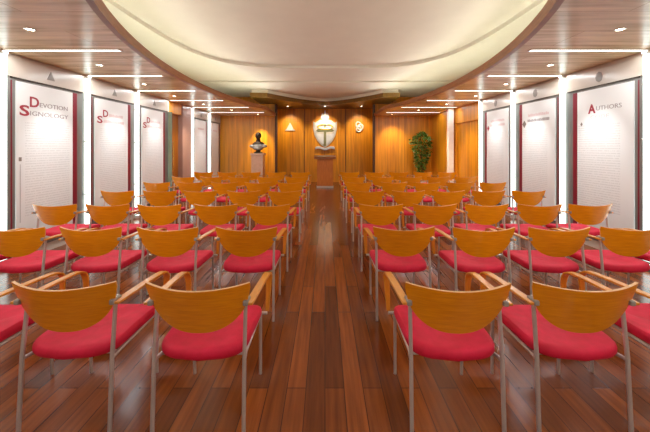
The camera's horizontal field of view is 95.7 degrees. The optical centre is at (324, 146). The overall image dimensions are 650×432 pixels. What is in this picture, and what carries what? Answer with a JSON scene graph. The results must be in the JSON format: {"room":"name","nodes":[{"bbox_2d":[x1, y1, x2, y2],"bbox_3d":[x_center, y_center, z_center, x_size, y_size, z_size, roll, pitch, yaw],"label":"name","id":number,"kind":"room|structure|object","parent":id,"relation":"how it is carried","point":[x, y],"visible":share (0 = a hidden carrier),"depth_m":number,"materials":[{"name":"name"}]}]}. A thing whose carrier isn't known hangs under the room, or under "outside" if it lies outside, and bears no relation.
{"room":"chapel","nodes":[
{"label":"chapel","id":0,"kind":"room"},
{"bbox_2d":[9,76,211,249],"bbox_3d":[-4.000,-0.220,4.500,0.200,3.360,13.000,0,0,0],"label":"wall","id":1,"kind":"structure","parent":0,"point":[175,108],"depth_m":4.77,"materials":[{"name":"paint"}]},
{"bbox_2d":[7,53,83,244],"bbox_3d":[-3.876,0.092,4.150,0.044,2.496,1.170,0,0,0],"label":"display panel","id":2,"kind":"object","parent":1,"relation":"attached to","point":[45,102],"visible":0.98,"depth_m":4.01,"materials":[{"name":"metal"}]},
{"bbox_2d":[15,81,72,228],"bbox_3d":[-3.873,0.205,4.093,0.014,2.070,0.825,0,0,0],"label":"poster","id":3,"kind":"object","parent":2,"relation":"attached to","point":[43,112],"depth_m":4.01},
{"bbox_2d":[90,78,134,224],"bbox_3d":[-3.876,0.092,5.410,0.044,2.496,1.170,0,0,0],"label":"display panel","id":4,"kind":"object","parent":1,"relation":"attached to","point":[112,107],"visible":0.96,"depth_m":5.30,"materials":[{"name":"metal"}]},
{"bbox_2d":[94,98,127,205],"bbox_3d":[-3.873,0.205,5.353,0.014,2.070,0.825,0,0,0],"label":"poster","id":5,"kind":"object","parent":4,"relation":"attached to","point":[110,115],"depth_m":5.30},
{"bbox_2d":[139,92,167,205],"bbox_3d":[-3.876,0.092,6.670,0.044,2.496,1.170,0,0,0],"label":"display panel","id":6,"kind":"object","parent":1,"relation":"attached to","point":[153,110],"visible":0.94,"depth_m":6.59,"materials":[{"name":"metal"}]},
{"bbox_2d":[141,108,162,204],"bbox_3d":[-3.873,0.205,6.612,0.014,2.070,0.825,0,0,0],"label":"poster","id":7,"kind":"object","parent":6,"relation":"attached to","point":[151,118],"depth_m":6.55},
{"bbox_2d":[172,114,177,202],"bbox_3d":[-3.977,0.300,7.780,0.126,2.320,0.640,0,0,0],"label":"door","id":8,"kind":"structure","parent":1,"relation":"in","point":[174,117],"depth_m":7.79,"materials":[{"name":"brown wood"}]},
{"bbox_2d":[194,108,207,188],"bbox_3d":[-3.876,0.092,9.190,0.044,2.496,1.150,0,0,0],"label":"display panel","id":9,"kind":"object","parent":1,"relation":"attached to","point":[200,116],"visible":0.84,"depth_m":9.14,"materials":[{"name":"metal"}]},
{"bbox_2d":[194,119,205,182],"bbox_3d":[-3.873,0.205,9.134,0.014,2.070,0.809,0,0,0],"label":"poster","id":10,"kind":"object","parent":9,"relation":"attached to","point":[199,124],"depth_m":9.06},
{"bbox_2d":[211,113,219,176],"bbox_3d":[-3.876,0.092,10.370,0.044,2.496,1.030,0,0,0],"label":"display panel","id":11,"kind":"object","parent":1,"relation":"attached to","point":[215,119],"visible":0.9,"depth_m":10.38,"materials":[{"name":"metal"}]},
{"bbox_2d":[220,97,274,182],"bbox_3d":[-2.978,-0.220,10.960,2.245,3.360,0.120,0,0,0],"label":"wall","id":12,"kind":"structure","parent":0,"point":[237,133],"depth_m":10.90,"materials":[{"name":"brown wood"}]},
{"bbox_2d":[86,0,275,115],"bbox_3d":[-1.839,-1.202,5.711,1.592,0.107,10.272,0,0,-9],"label":"trim","id":13,"kind":"structure","parent":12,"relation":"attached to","point":[98,6],"depth_m":3.75,"materials":[{"name":"brown wood"}]},
{"bbox_2d":[275,104,276,172],"bbox_3d":[-1.820,-0.060,10.960,0.070,3.040,0.160,0,0,0],"label":"trim","id":14,"kind":"structure","parent":12,"relation":"attached to","point":[275,104],"depth_m":10.88,"materials":[{"name":"brown wood"}]},
{"bbox_2d":[251,89,397,100],"bbox_3d":[0.000,-1.800,10.870,4.720,0.120,2.860,0,0,0],"label":"trim","id":15,"kind":"structure","parent":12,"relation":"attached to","point":[252,90],"depth_m":10.17,"materials":[{"name":"paint"}]},
{"bbox_2d":[0,182,649,431],"bbox_3d":[0.000,1.510,5.200,8.400,0.100,14.600,0,0,0],"label":"floor","id":16,"kind":"structure","parent":0,"point":[328,362],"depth_m":1.90,"materials":[{"name":"brown wood"}]},
{"bbox_2d":[0,49,8,260],"bbox_3d":[-3.860,0.150,3.520,0.099,2.620,0.099,0,0,45],"label":"column","id":17,"kind":"structure","parent":16,"relation":"on","point":[3,53],"depth_m":3.50,"materials":[{"name":"white paint"}]},
{"bbox_2d":[0,272,65,374],"bbox_3d":[-1.971,1.065,1.656,0.574,0.790,0.532,0,0,1],"label":"chair","id":18,"kind":"object","parent":16,"relation":"on","point":[11,316],"visible":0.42,"depth_m":1.73,"materials":[{"name":"red fabric"}]},
{"bbox_2d":[0,227,88,288],"bbox_3d":[-2.609,1.065,2.664,0.574,0.790,0.532,0,0,0],"label":"chair","id":19,"kind":"object","parent":16,"relation":"on","point":[23,245],"visible":0.79,"depth_m":2.48,"materials":[{"name":"red fabric"}]},
{"bbox_2d":[31,204,105,262],"bbox_3d":[-3.180,1.065,3.656,0.574,0.790,0.532,0,0,0],"label":"chair","id":20,"kind":"object","parent":16,"relation":"on","point":[49,215],"visible":0.68,"depth_m":3.45,"materials":[{"name":"brown wood"}]},
{"bbox_2d":[84,75,91,223],"bbox_3d":[-3.860,0.150,4.780,0.099,2.620,0.099,0,0,45],"label":"column","id":21,"kind":"structure","parent":16,"relation":"on","point":[87,78],"depth_m":4.75,"materials":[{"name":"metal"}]},
{"bbox_2d":[10,271,169,431],"bbox_3d":[-1.300,1.065,1.667,0.574,0.790,0.532,0,0,0],"label":"chair","id":22,"kind":"object","parent":16,"relation":"on","point":[90,322],"visible":0.95,"depth_m":1.47,"materials":[{"name":"brown wood"}]},
{"bbox_2d":[58,226,154,294],"bbox_3d":[-1.970,1.065,2.671,0.574,0.790,0.532,0,0,0],"label":"chair","id":23,"kind":"object","parent":16,"relation":"on","point":[97,245],"visible":0.94,"depth_m":2.48,"materials":[{"name":"brown wood"}]},
{"bbox_2d":[85,204,152,270],"bbox_3d":[-2.566,1.065,3.668,0.574,0.790,0.532,0,0,0],"label":"chair","id":24,"kind":"object","parent":16,"relation":"on","point":[110,216],"visible":0.76,"depth_m":3.46,"materials":[{"name":"brown wood"}]},
{"bbox_2d":[100,190,151,241],"bbox_3d":[-3.209,1.065,4.744,0.574,0.790,0.532,0,0,1],"label":"chair","id":25,"kind":"object","parent":16,"relation":"on","point":[111,198],"visible":0.51,"depth_m":4.53,"materials":[{"name":"brown wood"}]},
{"bbox_2d":[134,90,139,218],"bbox_3d":[-3.860,0.150,6.040,0.099,2.620,0.099,0,0,45],"label":"column","id":26,"kind":"structure","parent":16,"relation":"on","point":[137,92],"depth_m":6.01,"materials":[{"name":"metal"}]},
{"bbox_2d":[143,182,182,222],"bbox_3d":[-3.227,1.065,5.843,0.574,0.790,0.532,0,0,1],"label":"chair","id":27,"kind":"object","parent":16,"relation":"on","point":[152,187],"visible":0.46,"depth_m":5.62,"materials":[{"name":"brown wood"}]},
{"bbox_2d":[136,204,196,271],"bbox_3d":[-1.951,1.065,3.657,0.574,0.790,0.532,0,0,0],"label":"chair","id":28,"kind":"object","parent":16,"relation":"on","point":[159,216],"visible":0.77,"depth_m":3.45,"materials":[{"name":"brown wood"}]},
{"bbox_2d":[142,190,190,223],"bbox_3d":[-2.555,1.065,4.747,0.574,0.790,0.532,0,0,-1],"label":"chair","id":29,"kind":"object","parent":16,"relation":"on","point":[154,198],"visible":0.48,"depth_m":4.53,"materials":[{"name":"brown wood"}]},
{"bbox_2d":[168,112,171,204],"bbox_3d":[-3.850,0.285,7.298,0.100,2.310,0.025,0,0,0],"label":"glass fin","id":30,"kind":"object","parent":16,"relation":"on","point":[169,113],"visible":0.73,"depth_m":7.29,"materials":[{"name":"green"}]},
{"bbox_2d":[135,227,219,303],"bbox_3d":[-1.320,1.065,2.666,0.574,0.790,0.532,0,0,0],"label":"chair","id":31,"kind":"object","parent":16,"relation":"on","point":[173,252],"visible":0.95,"depth_m":2.47,"materials":[{"name":"brown wood"}]},
{"bbox_2d":[178,104,190,200],"bbox_3d":[-3.955,0.150,8.240,0.190,2.620,0.520,0,0,0],"label":"pillar","id":32,"kind":"structure","parent":16,"relation":"on","point":[184,120],"depth_m":8.08,"materials":[{"name":"paint"}]},
{"bbox_2d":[171,177,203,206],"bbox_3d":[-3.215,1.065,6.875,0.574,0.790,0.532,0,0,0],"label":"chair","id":33,"kind":"object","parent":16,"relation":"on","point":[175,179],"visible":0.43,"depth_m":6.66,"materials":[{"name":"brown wood"}]},
{"bbox_2d":[191,107,193,176],"bbox_3d":[-3.860,0.150,8.560,0.099,2.620,0.099,0,0,45],"label":"column","id":34,"kind":"structure","parent":16,"relation":"on","point":[192,108],"depth_m":8.53,"materials":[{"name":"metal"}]},
{"bbox_2d":[176,182,212,222],"bbox_3d":[-2.597,1.065,5.858,0.574,0.790,0.532,0,0,-1],"label":"chair","id":35,"kind":"object","parent":16,"relation":"on","point":[192,187],"visible":0.5,"depth_m":5.64,"materials":[{"name":"brown wood"}]},
{"bbox_2d":[183,190,227,241],"bbox_3d":[-1.932,1.065,4.749,0.574,0.790,0.532,0,0,-1],"label":"chair","id":36,"kind":"object","parent":16,"relation":"on","point":[200,198],"visible":0.58,"depth_m":4.54,"materials":[{"name":"brown wood"}]},
{"bbox_2d":[144,272,272,431],"bbox_3d":[-0.629,1.065,1.658,0.574,0.790,0.532,0,0,0],"label":"chair","id":37,"kind":"object","parent":16,"relation":"on","point":[222,323],"visible":1,"depth_m":1.46,"materials":[{"name":"brown wood"}]},
{"bbox_2d":[208,112,210,188],"bbox_3d":[-3.860,0.150,9.820,0.099,2.620,0.099,0,0,45],"label":"column","id":38,"kind":"structure","parent":16,"relation":"on","point":[209,113],"depth_m":9.79,"materials":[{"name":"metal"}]},
{"bbox_2d":[200,176,229,204],"bbox_3d":[-2.585,1.065,6.894,0.574,0.790,0.532,0,0,0],"label":"chair","id":39,"kind":"object","parent":16,"relation":"on","point":[207,181],"visible":0.59,"depth_m":6.67,"materials":[{"name":"brown wood"}]},
{"bbox_2d":[193,204,248,250],"bbox_3d":[-1.286,1.065,3.669,0.574,0.790,0.532,0,0,1],"label":"chair","id":40,"kind":"object","parent":16,"relation":"on","point":[215,216],"visible":0.81,"depth_m":3.46,"materials":[{"name":"brown wood"}]},
{"bbox_2d":[210,182,245,217],"bbox_3d":[-1.924,1.065,5.835,0.574,0.790,0.532,0,0,0],"label":"chair","id":41,"kind":"object","parent":16,"relation":"on","point":[221,188],"visible":0.62,"depth_m":5.62,"materials":[{"name":"brown wood"}]},
{"bbox_2d":[228,176,256,204],"bbox_3d":[-1.944,1.065,6.884,0.574,0.790,0.532,0,0,-1],"label":"chair","id":42,"kind":"object","parent":16,"relation":"on","point":[241,181],"visible":0.57,"depth_m":6.67,"materials":[{"name":"brown wood"}]},
{"bbox_2d":[226,190,267,223],"bbox_3d":[-1.253,1.065,4.737,0.574,0.790,0.532,0,0,0],"label":"chair","id":43,"kind":"object","parent":16,"relation":"on","point":[240,198],"visible":0.64,"depth_m":4.53,"materials":[{"name":"brown wood"}]},
{"bbox_2d":[214,227,287,321],"bbox_3d":[-0.660,1.065,2.670,0.574,0.790,0.532,0,0,0],"label":"chair","id":44,"kind":"object","parent":16,"relation":"on","point":[249,251],"visible":0.97,"depth_m":2.47,"materials":[{"name":"brown wood"}]},
{"bbox_2d":[250,153,265,182],"bbox_3d":[-2.350,0.840,10.350,0.450,1.240,0.450,0,0,0],"label":"pedestal","id":45,"kind":"object","parent":16,"relation":"on","point":[257,159],"visible":0.56,"depth_m":10.15,"materials":[{"name":"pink stone"}]},
{"bbox_2d":[249,132,266,152],"bbox_3d":[-2.350,-0.150,10.350,0.619,0.740,0.294,0,0,0],"label":"bust","id":46,"kind":"object","parent":45,"relation":"on","point":[258,145],"visible":1,"depth_m":10.26,"materials":[{"name":"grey metal"}]},
{"bbox_2d":[244,182,276,222],"bbox_3d":[-1.283,1.065,5.835,0.574,0.790,0.532,0,0,-1],"label":"chair","id":47,"kind":"object","parent":16,"relation":"on","point":[263,187],"visible":0.59,"depth_m":5.62,"materials":[{"name":"brown wood"}]},
{"bbox_2d":[257,176,283,193],"bbox_3d":[-1.292,1.065,6.898,0.574,0.790,0.532,0,0,0],"label":"chair","id":48,"kind":"object","parent":16,"relation":"on","point":[274,180],"visible":0.55,"depth_m":6.68,"materials":[{"name":"brown wood"}]},
{"bbox_2d":[245,204,296,271],"bbox_3d":[-0.665,1.065,3.659,0.574,0.790,0.532,0,0,1],"label":"chair","id":49,"kind":"object","parent":16,"relation":"on","point":[266,217],"visible":0.84,"depth_m":3.45,"materials":[{"name":"brown wood"}]},
{"bbox_2d":[266,172,288,186],"bbox_3d":[-1.318,1.065,8.145,0.574,0.790,0.532,0,0,-1],"label":"chair","id":50,"kind":"object","parent":16,"relation":"on","point":[282,175],"visible":0.44,"depth_m":7.92,"materials":[{"name":"brown wood"}]},
{"bbox_2d":[267,190,304,241],"bbox_3d":[-0.623,1.065,4.741,0.574,0.790,0.532,0,0,0],"label":"chair","id":51,"kind":"object","parent":16,"relation":"on","point":[277,198],"visible":0.65,"depth_m":4.53,"materials":[{"name":"brown wood"}]},
{"bbox_2d":[277,182,307,222],"bbox_3d":[-0.651,1.065,5.837,0.574,0.790,0.532,0,0,1],"label":"chair","id":52,"kind":"object","parent":16,"relation":"on","point":[283,187],"visible":0.56,"depth_m":5.62,"materials":[{"name":"brown wood"}]},
{"bbox_2d":[285,176,309,210],"bbox_3d":[-0.652,1.065,6.880,0.574,0.790,0.532,0,0,-1],"label":"chair","id":53,"kind":"object","parent":16,"relation":"on","point":[287,179],"visible":0.52,"depth_m":6.66,"materials":[{"name":"brown wood"}]},
{"bbox_2d":[290,172,311,200],"bbox_3d":[-0.670,1.065,8.151,0.574,0.790,0.532,0,0,0],"label":"chair","id":54,"kind":"object","parent":16,"relation":"on","point":[293,174],"visible":0.49,"depth_m":7.93,"materials":[{"name":"brown wood"}]},
{"bbox_2d":[314,155,335,187],"bbox_3d":[0.000,0.885,10.750,0.780,1.150,0.600,0,0,0],"label":"lectern","id":55,"kind":"object","parent":16,"relation":"on","point":[324,162],"visible":0.99,"depth_m":10.53,"materials":[{"name":"brown wood"}]},
{"bbox_2d":[338,172,359,200],"bbox_3d":[0.670,1.065,8.155,0.574,0.790,0.532,0,0,0],"label":"chair","id":56,"kind":"object","parent":16,"relation":"on","point":[343,174],"visible":0.48,"depth_m":7.93,"materials":[{"name":"brown wood"}]},
{"bbox_2d":[340,177,365,210],"bbox_3d":[0.651,1.065,6.877,0.574,0.790,0.532,0,0,-1],"label":"chair","id":57,"kind":"object","parent":16,"relation":"on","point":[345,179],"visible":0.5,"depth_m":6.66,"materials":[{"name":"brown wood"}]},
{"bbox_2d":[342,182,371,222],"bbox_3d":[0.641,1.065,5.855,0.574,0.790,0.532,0,0,0],"label":"chair","id":58,"kind":"object","parent":16,"relation":"on","point":[362,187],"visible":0.63,"depth_m":5.64,"materials":[{"name":"brown wood"}]},
{"bbox_2d":[347,190,384,241],"bbox_3d":[0.665,1.065,4.752,0.574,0.790,0.532,0,0,0],"label":"chair","id":59,"kind":"object","parent":16,"relation":"on","point":[365,198],"visible":0.6,"depth_m":4.54,"materials":[{"name":"brown wood"}]},
{"bbox_2d":[362,172,383,188],"bbox_3d":[1.329,1.065,8.139,0.574,0.790,0.532,0,0,0],"label":"chair","id":60,"kind":"object","parent":16,"relation":"on","point":[368,175],"visible":0.51,"depth_m":7.92,"materials":[{"name":"brown wood"}]},
{"bbox_2d":[353,204,403,270],"bbox_3d":[0.661,1.065,3.661,0.574,0.790,0.532,0,0,1],"label":"chair","id":61,"kind":"object","parent":16,"relation":"on","point":[378,216],"visible":0.84,"depth_m":3.46,"materials":[{"name":"brown wood"}]},
{"bbox_2d":[367,176,393,205],"bbox_3d":[1.303,1.065,6.886,0.574,0.790,0.532,0,0,0],"label":"chair","id":62,"kind":"object","parent":16,"relation":"on","point":[375,180],"visible":0.62,"depth_m":6.67,"materials":[{"name":"brown wood"}]},
{"bbox_2d":[375,182,407,222],"bbox_3d":[1.325,1.065,5.848,0.574,0.790,0.532,0,0,0],"label":"chair","id":63,"kind":"object","parent":16,"relation":"on","point":[388,187],"visible":0.49,"depth_m":5.64,"materials":[{"name":"brown wood"}]},
{"bbox_2d":[363,226,435,320],"bbox_3d":[0.664,1.065,2.677,0.574,0.790,0.532,0,0,0],"label":"chair","id":64,"kind":"object","parent":16,"relation":"on","point":[401,250],"visible":0.98,"depth_m":2.48,"materials":[{"name":"brown wood"}]},
{"bbox_2d":[384,190,425,223],"bbox_3d":[1.288,1.065,4.746,0.574,0.790,0.532,0,0,-1],"label":"chair","id":65,"kind":"object","parent":16,"relation":"on","point":[407,199],"visible":0.61,"depth_m":4.53,"materials":[{"name":"brown wood"}]},
{"bbox_2d":[393,176,421,204],"bbox_3d":[1.944,1.065,6.887,0.574,0.790,0.532,0,0,0],"label":"chair","id":66,"kind":"object","parent":16,"relation":"on","point":[410,180],"visible":0.58,"depth_m":6.67,"materials":[{"name":"brown wood"}]},
{"bbox_2d":[409,131,432,182],"bbox_3d":[3.341,0.438,10.277,0.860,2.045,0.785,0,0,0],"label":"potted tree","id":67,"kind":"object","parent":16,"relation":"on","point":[421,167],"visible":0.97,"depth_m":10.23,"materials":[{"name":"green plant"}]},
{"bbox_2d":[406,182,440,217],"bbox_3d":[1.955,1.065,5.836,0.574,0.790,0.532,0,0,-1],"label":"chair","id":68,"kind":"object","parent":16,"relation":"on","point":[428,187],"visible":0.61,"depth_m":5.62,"materials":[{"name":"brown wood"}]},
{"bbox_2d":[401,204,457,269],"bbox_3d":[1.298,1.065,3.670,0.574,0.790,0.532,0,0,0],"label":"chair","id":69,"kind":"object","parent":16,"relation":"on","point":[436,216],"visible":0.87,"depth_m":3.46,"materials":[{"name":"brown wood"}]},
{"bbox_2d":[420,176,449,205],"bbox_3d":[2.574,1.065,6.891,0.574,0.790,0.532,0,0,-1],"label":"chair","id":70,"kind":"object","parent":16,"relation":"on","point":[443,180],"visible":0.49,"depth_m":6.67,"materials":[{"name":"brown wood"}]},
{"bbox_2d":[421,190,465,230],"bbox_3d":[1.911,1.065,4.753,0.574,0.790,0.532,0,0,0],"label":"chair","id":71,"kind":"object","parent":16,"relation":"on","point":[441,198],"visible":0.54,"depth_m":4.54,"materials":[{"name":"brown wood"}]},
{"bbox_2d":[383,272,512,431],"bbox_3d":[0.661,1.065,1.655,0.574,0.790,0.532,0,0,1],"label":"chair","id":72,"kind":"object","parent":16,"relation":"on","point":[433,323],"visible":1,"depth_m":1.46,"materials":[{"name":"brown wood"}]},
{"bbox_2d":[447,108,453,182],"bbox_3d":[3.775,0.150,8.855,0.150,2.620,0.150,0,0,0],"label":"post","id":73,"kind":"object","parent":16,"relation":"on","point":[450,111],"visible":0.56,"depth_m":8.78,"materials":[{"name":"paint"}]},
{"bbox_2d":[439,182,473,222],"bbox_3d":[2.586,1.065,5.846,0.574,0.790,0.532,0,0,0],"label":"chair","id":74,"kind":"object","parent":16,"relation":"on","point":[452,187],"visible":0.47,"depth_m":5.63,"materials":[{"name":"brown wood"}]},
{"bbox_2d":[445,177,476,204],"bbox_3d":[3.205,1.065,6.887,0.574,0.790,0.532,0,0,0],"label":"chair","id":75,"kind":"object","parent":16,"relation":"on","point":[457,179],"visible":0.37,"depth_m":6.66,"materials":[{"name":"brown wood"}]},
{"bbox_2d":[431,227,515,301],"bbox_3d":[1.330,1.065,2.659,0.574,0.790,0.532,0,0,1],"label":"chair","id":76,"kind":"object","parent":16,"relation":"on","point":[479,249],"visible":0.93,"depth_m":2.46,"materials":[{"name":"brown wood"}]},
{"bbox_2d":[448,204,509,270],"bbox_3d":[1.912,1.065,3.677,0.574,0.790,0.532,0,0,-1],"label":"chair","id":77,"kind":"object","parent":16,"relation":"on","point":[484,217],"visible":0.74,"depth_m":3.47,"materials":[{"name":"brown wood"}]},
{"bbox_2d":[478,100,481,205],"bbox_3d":[3.860,0.150,7.300,0.099,2.620,0.099,0,0,45],"label":"column","id":78,"kind":"structure","parent":16,"relation":"on","point":[479,101],"depth_m":7.27,"materials":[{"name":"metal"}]},
{"bbox_2d":[458,190,505,223],"bbox_3d":[2.534,1.065,4.758,0.574,0.790,0.532,0,0,0],"label":"chair","id":79,"kind":"object","parent":16,"relation":"on","point":[482,198],"visible":0.52,"depth_m":4.54,"materials":[{"name":"brown wood"}]},
{"bbox_2d":[467,182,506,205],"bbox_3d":[3.217,1.065,5.839,0.574,0.790,0.532,0,0,-1],"label":"chair","id":80,"kind":"object","parent":16,"relation":"on","point":[485,187],"visible":0.44,"depth_m":5.62,"materials":[{"name":"brown wood"}]},
{"bbox_2d":[510,90,515,218],"bbox_3d":[3.860,0.150,6.040,0.099,2.620,0.099,0,0,45],"label":"column","id":81,"kind":"structure","parent":16,"relation":"on","point":[512,92],"depth_m":6.01,"materials":[{"name":"paint"}]},
{"bbox_2d":[495,190,545,237],"bbox_3d":[3.157,1.065,4.757,0.574,0.790,0.532,0,0,0],"label":"chair","id":82,"kind":"object","parent":16,"relation":"on","point":[524,198],"visible":0.53,"depth_m":4.54,"materials":[{"name":"brown wood"}]},
{"bbox_2d":[495,204,562,270],"bbox_3d":[2.527,1.065,3.659,0.574,0.790,0.532,0,0,1],"label":"chair","id":83,"kind":"object","parent":16,"relation":"on","point":[536,216],"visible":0.74,"depth_m":3.46,"materials":[{"name":"brown wood"}]},
{"bbox_2d":[495,227,591,294],"bbox_3d":[1.965,1.065,2.665,0.574,0.790,0.532,0,0,0],"label":"chair","id":84,"kind":"object","parent":16,"relation":"on","point":[552,247],"visible":0.93,"depth_m":2.47,"materials":[{"name":"brown wood"}]},
{"bbox_2d":[479,271,639,431],"bbox_3d":[1.290,1.065,1.658,0.574,0.790,0.532,0,0,0],"label":"chair","id":85,"kind":"object","parent":16,"relation":"on","point":[560,322],"visible":0.94,"depth_m":1.46,"materials":[{"name":"brown wood"}]},
{"bbox_2d":[558,75,565,223],"bbox_3d":[3.860,0.150,4.780,0.099,2.620,0.099,0,0,45],"label":"column","id":86,"kind":"structure","parent":16,"relation":"on","point":[562,78],"depth_m":4.75,"materials":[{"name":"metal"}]},
{"bbox_2d":[541,204,612,259],"bbox_3d":[3.141,1.065,3.677,0.574,0.790,0.532,0,0,0],"label":"chair","id":87,"kind":"object","parent":16,"relation":"on","point":[585,216],"visible":0.66,"depth_m":3.47,"materials":[{"name":"brown wood"}]},
{"bbox_2d":[555,226,649,290],"bbox_3d":[2.583,1.065,2.677,0.574,0.790,0.532,0,0,1],"label":"chair","id":88,"kind":"object","parent":16,"relation":"on","point":[623,245],"visible":0.81,"depth_m":2.48,"materials":[{"name":"red fabric"}]},
{"bbox_2d":[578,271,649,372],"bbox_3d":[1.950,1.065,1.675,0.574,0.790,0.532,0,0,-1],"label":"chair","id":89,"kind":"object","parent":16,"relation":"on","point":[638,316],"visible":0.41,"depth_m":1.72,"materials":[{"name":"brown wood"}]},
{"bbox_2d":[623,228,649,284],"bbox_3d":[3.202,1.065,2.661,0.574,0.790,0.532,0,0,-1],"label":"chair","id":90,"kind":"object","parent":16,"relation":"on","point":[646,257],"visible":0.18,"depth_m":2.78,"materials":[{"name":"red fabric"}]},
{"bbox_2d":[641,49,649,264],"bbox_3d":[3.860,0.150,3.520,0.099,2.620,0.099,0,0,45],"label":"column","id":91,"kind":"structure","parent":16,"relation":"on","point":[646,53],"depth_m":3.50,"materials":[{"name":"paint"}]},
{"bbox_2d":[102,0,547,80],"bbox_3d":[0.000,-1.935,5.150,8.200,0.070,14.500,0,0,0],"label":"ceiling","id":92,"kind":"structure","parent":0,"point":[203,40],"depth_m":5.10,"materials":[{"name":"paint"}]},
{"bbox_2d":[0,0,649,115],"bbox_3d":[0.000,-1.210,4.450,7.840,0.100,12.900,0,0,0],"label":"ceiling","id":93,"kind":"structure","parent":0,"point":[59,24],"depth_m":3.43,"materials":[{"name":"brown wood"}]},
{"bbox_2d":[2,49,122,51],"bbox_3d":[-3.149,-1.156,3.520,1.402,0.008,0.074,0,0,0],"label":"light strip","id":94,"kind":"object","parent":93,"relation":"attached to","point":[9,50],"visible":0.91,"depth_m":3.52,"materials":[{"name":"white plastic"}]},
{"bbox_2d":[6,50,118,50],"bbox_3d":[-3.149,-1.157,3.520,1.382,0.006,0.054,0,0,0],"label":"diffuser","id":95,"kind":"object","parent":94,"relation":"attached to","point":[6,50],"depth_m":3.52,"materials":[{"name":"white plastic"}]},
{"bbox_2d":[88,75,163,76],"bbox_3d":[-3.246,-1.156,4.780,1.208,0.008,0.074,0,0,0],"label":"light strip","id":96,"kind":"object","parent":93,"relation":"attached to","point":[88,75],"visible":0.99,"depth_m":4.75,"materials":[{"name":"white plastic"}]},
{"bbox_2d":[374,0,563,115],"bbox_3d":[1.839,-1.202,5.711,1.592,0.107,10.272,0,0,9],"label":"trim","id":97,"kind":"structure","parent":93,"relation":"attached to","point":[551,6],"depth_m":3.75,"materials":[{"name":"brown wood"}]},
{"bbox_2d":[486,75,561,76],"bbox_3d":[3.246,-1.156,4.780,1.208,0.008,0.074,0,0,0],"label":"light strip","id":98,"kind":"object","parent":93,"relation":"attached to","point":[488,75],"visible":0.99,"depth_m":4.75,"materials":[{"name":"white plastic"}]},
{"bbox_2d":[527,49,647,51],"bbox_3d":[3.149,-1.156,3.520,1.402,0.008,0.074,0,0,0],"label":"light strip","id":99,"kind":"object","parent":93,"relation":"attached to","point":[531,50],"visible":0.91,"depth_m":3.52,"materials":[{"name":"white plastic"}]},
{"bbox_2d":[531,50,643,50],"bbox_3d":[3.149,-1.157,3.520,1.382,0.006,0.054,0,0,0],"label":"diffuser","id":100,"kind":"object","parent":99,"relation":"attached to","point":[531,50],"depth_m":3.52,"materials":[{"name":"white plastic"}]},
{"bbox_2d":[277,109,372,181],"bbox_3d":[0.000,-0.220,12.360,4.600,3.360,0.120,0,0,0],"label":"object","id":101,"kind":"object","parent":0,"point":[290,144],"visible":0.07,"depth_m":12.30,"materials":[{"name":"brown wood"}]},
{"bbox_2d":[305,109,344,181],"bbox_3d":[0.000,-0.065,12.285,1.700,3.050,0.030,0,0,0],"label":"wall panel","id":102,"kind":"object","parent":101,"relation":"attached to","point":[311,115],"depth_m":12.27,"materials":[{"name":"brown wood"}]},
{"bbox_2d":[250,93,399,108],"bbox_3d":[0.000,-1.670,10.850,4.800,0.140,2.900,0,0,0],"label":"canopy","id":103,"kind":"object","parent":101,"relation":"attached to","point":[282,102],"visible":0.96,"depth_m":10.65,"materials":[{"name":"brown wood"}]},
{"bbox_2d":[313,111,336,149],"bbox_3d":[0.000,-0.701,12.230,1.000,1.672,0.095,0,0,0],"label":"shield emblem","id":104,"kind":"object","parent":101,"relation":"attached to","point":[324,129],"visible":1,"depth_m":12.22,"materials":[{"name":"silver metal"}]},
{"bbox_2d":[197,81,452,97],"bbox_3d":[0.000,-1.887,10.425,8.000,0.065,3.950,0,0,0],"label":"ceiling","id":105,"kind":"structure","parent":0,"point":[313,89],"depth_m":9.17,"materials":[{"name":"paint"}]},
{"bbox_2d":[375,97,429,182],"bbox_3d":[2.978,-0.220,10.960,2.245,3.360,0.120,0,0,0],"label":"wall","id":106,"kind":"structure","parent":0,"point":[393,153],"depth_m":10.90,"materials":[{"name":"brown wood"}]},
{"bbox_2d":[373,104,374,172],"bbox_3d":[1.820,-0.060,10.960,0.070,3.040,0.160,0,0,0],"label":"trim","id":107,"kind":"structure","parent":106,"relation":"attached to","point":[373,104],"depth_m":10.88,"materials":[{"name":"brown wood"}]},
{"bbox_2d":[430,76,640,249],"bbox_3d":[4.000,-0.220,4.500,0.200,3.360,13.000,0,0,0],"label":"wall","id":108,"kind":"structure","parent":0,"point":[466,118],"depth_m":8.47,"materials":[{"name":"paint"}]},
{"bbox_2d":[482,92,510,206],"bbox_3d":[3.876,0.092,6.670,0.044,2.496,1.170,0,0,0],"label":"display panel","id":109,"kind":"object","parent":108,"relation":"attached to","point":[496,110],"visible":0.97,"depth_m":6.59,"materials":[{"name":"metal"}]},
{"bbox_2d":[487,108,508,203],"bbox_3d":[3.873,0.205,6.612,0.014,2.070,0.825,0,0,0],"label":"poster","id":110,"kind":"object","parent":109,"relation":"attached to","point":[497,118],"depth_m":6.55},
{"bbox_2d":[515,78,559,223],"bbox_3d":[3.876,0.092,5.410,0.044,2.496,1.170,0,0,0],"label":"display panel","id":111,"kind":"object","parent":108,"relation":"attached to","point":[537,107],"visible":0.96,"depth_m":5.30,"materials":[{"name":"metal"}]},
{"bbox_2d":[522,98,555,220],"bbox_3d":[3.873,0.205,5.353,0.014,2.070,0.825,0,0,0],"label":"poster","id":112,"kind":"object","parent":111,"relation":"attached to","point":[538,115],"depth_m":5.27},
{"bbox_2d":[566,53,642,240],"bbox_3d":[3.876,0.092,4.150,0.044,2.496,1.170,0,0,0],"label":"display panel","id":113,"kind":"object","parent":108,"relation":"attached to","point":[604,102],"visible":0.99,"depth_m":4.01,"materials":[{"name":"metal"}]},
{"bbox_2d":[577,81,634,228],"bbox_3d":[3.873,0.205,4.093,0.014,2.070,0.825,0,0,0],"label":"poster","id":114,"kind":"object","parent":113,"relation":"attached to","point":[606,112],"depth_m":4.01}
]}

